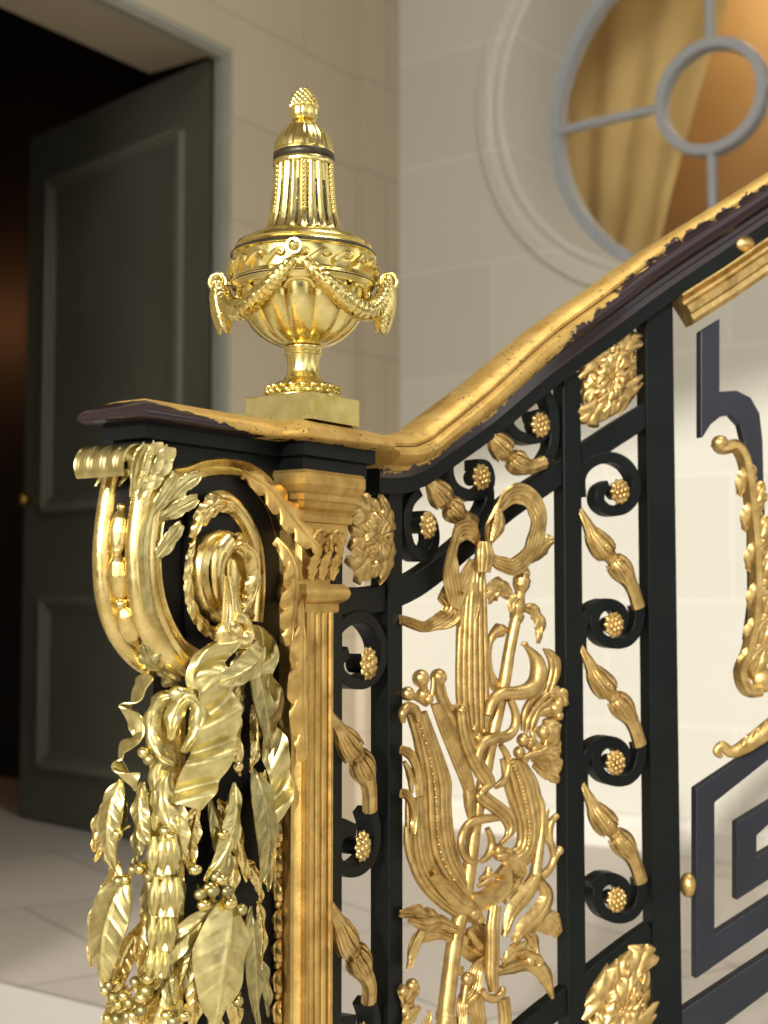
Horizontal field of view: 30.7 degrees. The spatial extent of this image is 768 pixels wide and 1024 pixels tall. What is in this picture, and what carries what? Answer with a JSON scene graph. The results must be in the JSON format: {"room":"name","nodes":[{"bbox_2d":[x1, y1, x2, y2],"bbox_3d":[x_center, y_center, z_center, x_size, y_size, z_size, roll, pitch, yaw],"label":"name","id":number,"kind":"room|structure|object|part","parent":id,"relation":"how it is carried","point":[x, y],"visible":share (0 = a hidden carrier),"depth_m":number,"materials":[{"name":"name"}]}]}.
{"room":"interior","nodes":[
{"label":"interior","id":0,"kind":"room"},
{"bbox_2d":[0,7,213,778],"bbox_3d":[-3.228,-1.242,6.541,4.500,5.300,3.750,-2,-4,34],"label":"doorway","id":1,"kind":"structure","parent":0,"point":[49,79],"depth_m":8.01,"materials":[{"name":"brown"}]},
{"bbox_2d":[0,0,356,822],"bbox_3d":[-2.112,-1.416,3.774,0.450,5.300,7.600,-2,-4,34],"label":"wall","id":2,"kind":"structure","parent":0,"point":[279,47],"depth_m":5.77,"materials":[{"name":"grey stone"}]},
{"bbox_2d":[17,59,214,838],"bbox_3d":[-1.201,-0.220,6.044,0.128,3.176,1.380,4,-5,-45],"label":"door","id":3,"kind":"structure","parent":2,"relation":"in","point":[121,191],"depth_m":6.14,"materials":[{"name":"grey paint"}]},
{"bbox_3d":[-1.651,-0.056,6.450,0.055,0.056,0.079,-2,-4,34],"label":"knob","id":4,"kind":"part","parent":3,"relation":"part of","materials":[{"name":"gold metal"}]},
{"bbox_3d":[-1.199,0.742,5.985,1.040,0.770,0.022,-4,-5,45],"label":"panel moulding","id":5,"kind":"part","parent":3,"relation":"part of","materials":[{"name":"grey paint"}]},
{"bbox_3d":[-1.199,-0.793,6.082,1.040,1.546,0.022,-4,-5,45],"label":"panel moulding","id":6,"kind":"part","parent":3,"relation":"part of","materials":[{"name":"grey paint"}]},
{"bbox_2d":[92,0,232,412],"bbox_3d":[-1.120,-0.302,4.816,0.054,3.206,1.750,-2,-4,34],"label":"trim","id":7,"kind":"structure","parent":2,"relation":"attached to","point":[133,10],"depth_m":5.55,"materials":[{"name":"grey paint"}]},
{"bbox_2d":[355,0,399,822],"bbox_3d":[-0.021,-1.250,6.423,0.050,5.300,0.300,-2,-4,34],"label":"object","id":8,"kind":"structure","parent":2,"relation":"attached to","point":[377,32],"depth_m":6.37,"materials":[{"name":"grey stone"}]},
{"bbox_2d":[0,777,767,1023],"bbox_3d":[0.000,1.312,4.927,18.000,0.001,18.000,0,-4,0],"label":"floor","id":9,"kind":"structure","parent":0,"point":[50,879],"depth_m":4.40,"materials":[{"name":"stone"}]},
{"bbox_2d":[0,983,137,1023],"bbox_3d":[-1.275,1.107,1.920,6.500,0.030,3.000,-3,-4,36],"label":"step","id":10,"kind":"structure","parent":9,"relation":"on","point":[18,1005],"depth_m":3.32,"materials":[{"name":"white stone"}]},
{"bbox_2d":[74,398,395,1023],"bbox_3d":[-0.157,0.494,1.431,0.154,1.194,0.383,-2,-4,34],"label":"newel post","id":11,"kind":"object","parent":10,"relation":"on","point":[190,498],"visible":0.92,"depth_m":1.43,"materials":[{"name":"gold metal"}]},
{"bbox_2d":[86,575,294,1023],"bbox_3d":[-0.183,0.295,1.377,0.209,0.465,0.110,1,-4,-13],"label":"garland","id":12,"kind":"object","parent":11,"relation":"attached to","point":[214,941],"visible":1,"depth_m":1.35,"materials":[{"name":"gold metal"}]},
{"bbox_2d":[207,86,398,427],"bbox_3d":[-0.089,-0.286,1.556,0.182,0.381,0.182,4,-5,-44],"label":"urn finial","id":13,"kind":"object","parent":11,"relation":"on","point":[303,282],"visible":1,"depth_m":1.51,"materials":[{"name":"gold metal"}]},
{"bbox_3d":[-0.178,-0.254,1.550,0.036,0.024,0.008,0,-4,0],"label":"ring handle","id":14,"kind":"part","parent":13,"relation":"part of","materials":[{"name":"gold metal"}]},
{"bbox_3d":[-0.089,-0.410,1.564,0.069,0.054,0.069,0,-4,0],"label":"lid","id":15,"kind":"part","parent":13,"relation":"part of","materials":[{"name":"gold metal"}]},
{"bbox_2d":[241,280,367,347],"bbox_3d":[-0.089,-0.214,1.552,0.146,0.062,0.146,0,-4,0],"label":"bowl","id":16,"kind":"object","parent":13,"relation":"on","point":[284,313],"depth_m":1.50,"materials":[{"name":"gold metal"}]},
{"bbox_3d":[-0.001,-0.254,1.550,0.036,0.024,0.008,0,-4,0],"label":"ring handle","id":17,"kind":"part","parent":13,"relation":"part of","materials":[{"name":"gold metal"}]},
{"bbox_2d":[330,221,767,1023],"bbox_3d":[0.281,0.188,1.803,0.906,1.450,0.177,2,-4,-28],"label":"balustrade","id":18,"kind":"object","parent":11,"relation":"attached to","point":[636,978],"visible":0.98,"depth_m":1.85,"materials":[{"name":"black metal"}]},
{"bbox_3d":[-0.061,0.431,1.530,0.020,0.931,0.027,-2,-4,27],"label":"post","id":19,"kind":"part","parent":18,"relation":"part of","materials":[{"name":"metal"}]},
{"bbox_3d":[-0.059,0.358,1.548,0.025,0.041,0.078,-2,-4,27],"label":"scroll arm","id":20,"kind":"part","parent":18,"relation":"part of","materials":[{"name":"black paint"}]},
{"bbox_3d":[0.003,0.427,1.649,0.027,0.955,0.030,-2,-4,35],"label":"post","id":21,"kind":"part","parent":18,"relation":"part of","materials":[{"name":"black metal"}]},
{"bbox_3d":[0.117,-0.005,1.803,0.051,0.070,0.026,3,-5,-39],"label":"scroll arm","id":22,"kind":"part","parent":18,"relation":"part of","materials":[{"name":"black paint"}]},
{"bbox_2d":[397,482,568,1023],"bbox_3d":[0.116,0.310,1.746,0.299,0.702,0.049,3,-5,-41],"label":"trophy","id":23,"kind":"object","parent":18,"relation":"attached to","point":[471,738],"visible":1,"depth_m":1.75,"materials":[{"name":"metal"}]},
{"bbox_3d":[0.129,0.329,1.753,0.105,0.179,0.017,3,-5,-41],"label":"twisted cord","id":24,"kind":"part","parent":23,"relation":"part of","materials":[{"name":"metal"}]},
{"bbox_3d":[0.171,0.391,1.792,0.089,0.156,0.020,3,-5,-39],"label":"lyre arm","id":25,"kind":"part","parent":23,"relation":"part of","materials":[{"name":"metal"}]},
{"bbox_3d":[0.189,0.447,1.799,0.102,0.206,0.021,2,-4,-31],"label":"leafy stem","id":26,"kind":"part","parent":23,"relation":"part of","materials":[{"name":"metal"}]},
{"bbox_3d":[0.209,-0.117,1.869,0.049,0.113,0.025,2,-4,-27],"label":"scroll arm","id":27,"kind":"part","parent":18,"relation":"part of","materials":[{"name":"black paint"}]},
{"bbox_2d":[367,172,767,477],"bbox_3d":[0.311,-0.300,1.856,0.817,0.549,0.180,2,-4,-25],"label":"handrail","id":28,"kind":"object","parent":18,"relation":"on","point":[564,333],"visible":0.94,"depth_m":1.85,"materials":[{"name":"polished brass"},{"name":"dark worn patina"}]},
{"bbox_3d":[0.247,0.364,1.856,0.029,1.105,0.028,2,-4,-24],"label":"post","id":29,"kind":"part","parent":18,"relation":"part of","materials":[{"name":"black metal"}]},
{"bbox_3d":[0.286,0.152,1.887,0.072,0.071,0.025,1,-4,-21],"label":"scroll arm","id":30,"kind":"part","parent":18,"relation":"part of","materials":[{"name":"black paint"}]},
{"bbox_3d":[0.287,0.334,1.875,0.072,0.069,0.025,1,-4,-21],"label":"scroll arm","id":31,"kind":"part","parent":18,"relation":"part of","materials":[{"name":"black paint"}]},
{"bbox_3d":[0.293,0.492,1.868,0.056,0.024,0.025,1,-4,-21],"label":"scroll arm","id":32,"kind":"part","parent":18,"relation":"part of","materials":[{"name":"black paint"}]},
{"bbox_3d":[0.376,0.314,1.906,0.042,1.213,0.034,1,-4,-12],"label":"post","id":33,"kind":"part","parent":18,"relation":"part of","materials":[{"name":"black metal"}]},
{"bbox_2d":[673,236,767,1023],"bbox_3d":[0.522,0.135,1.922,0.269,1.170,0.048,0,-4,-8],"label":"panel","id":34,"kind":"object","parent":18,"relation":"attached to","point":[720,1002],"visible":1,"depth_m":1.91,"materials":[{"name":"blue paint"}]},
{"bbox_3d":[0.528,-0.353,1.954,0.256,0.191,0.048,0,-4,-8],"label":"cap moulding","id":35,"kind":"part","parent":34,"relation":"part of","materials":[{"name":"metal"}]},
{"bbox_2d":[399,0,767,825],"bbox_3d":[2.588,-1.341,4.963,6.000,5.300,0.478,-3,-4,36],"label":"wall","id":36,"kind":"structure","parent":0,"point":[491,244],"depth_m":6.17,"materials":[{"name":"beige stone"}]},
{"bbox_2d":[402,791,767,860],"bbox_3d":[2.444,1.221,4.602,6.000,0.140,0.050,-3,-4,36],"label":"baseboard","id":37,"kind":"structure","parent":36,"relation":"attached to","point":[631,821],"depth_m":5.63,"materials":[{"name":"beige stone"}]},
{"bbox_2d":[550,0,767,261],"bbox_3d":[1.423,-1.798,6.075,1.592,1.592,0.078,-3,-4,36],"label":"window","id":38,"kind":"structure","parent":36,"relation":"in","point":[659,109],"depth_m":6.22,"materials":[{"name":"grey paint"}]}
]}

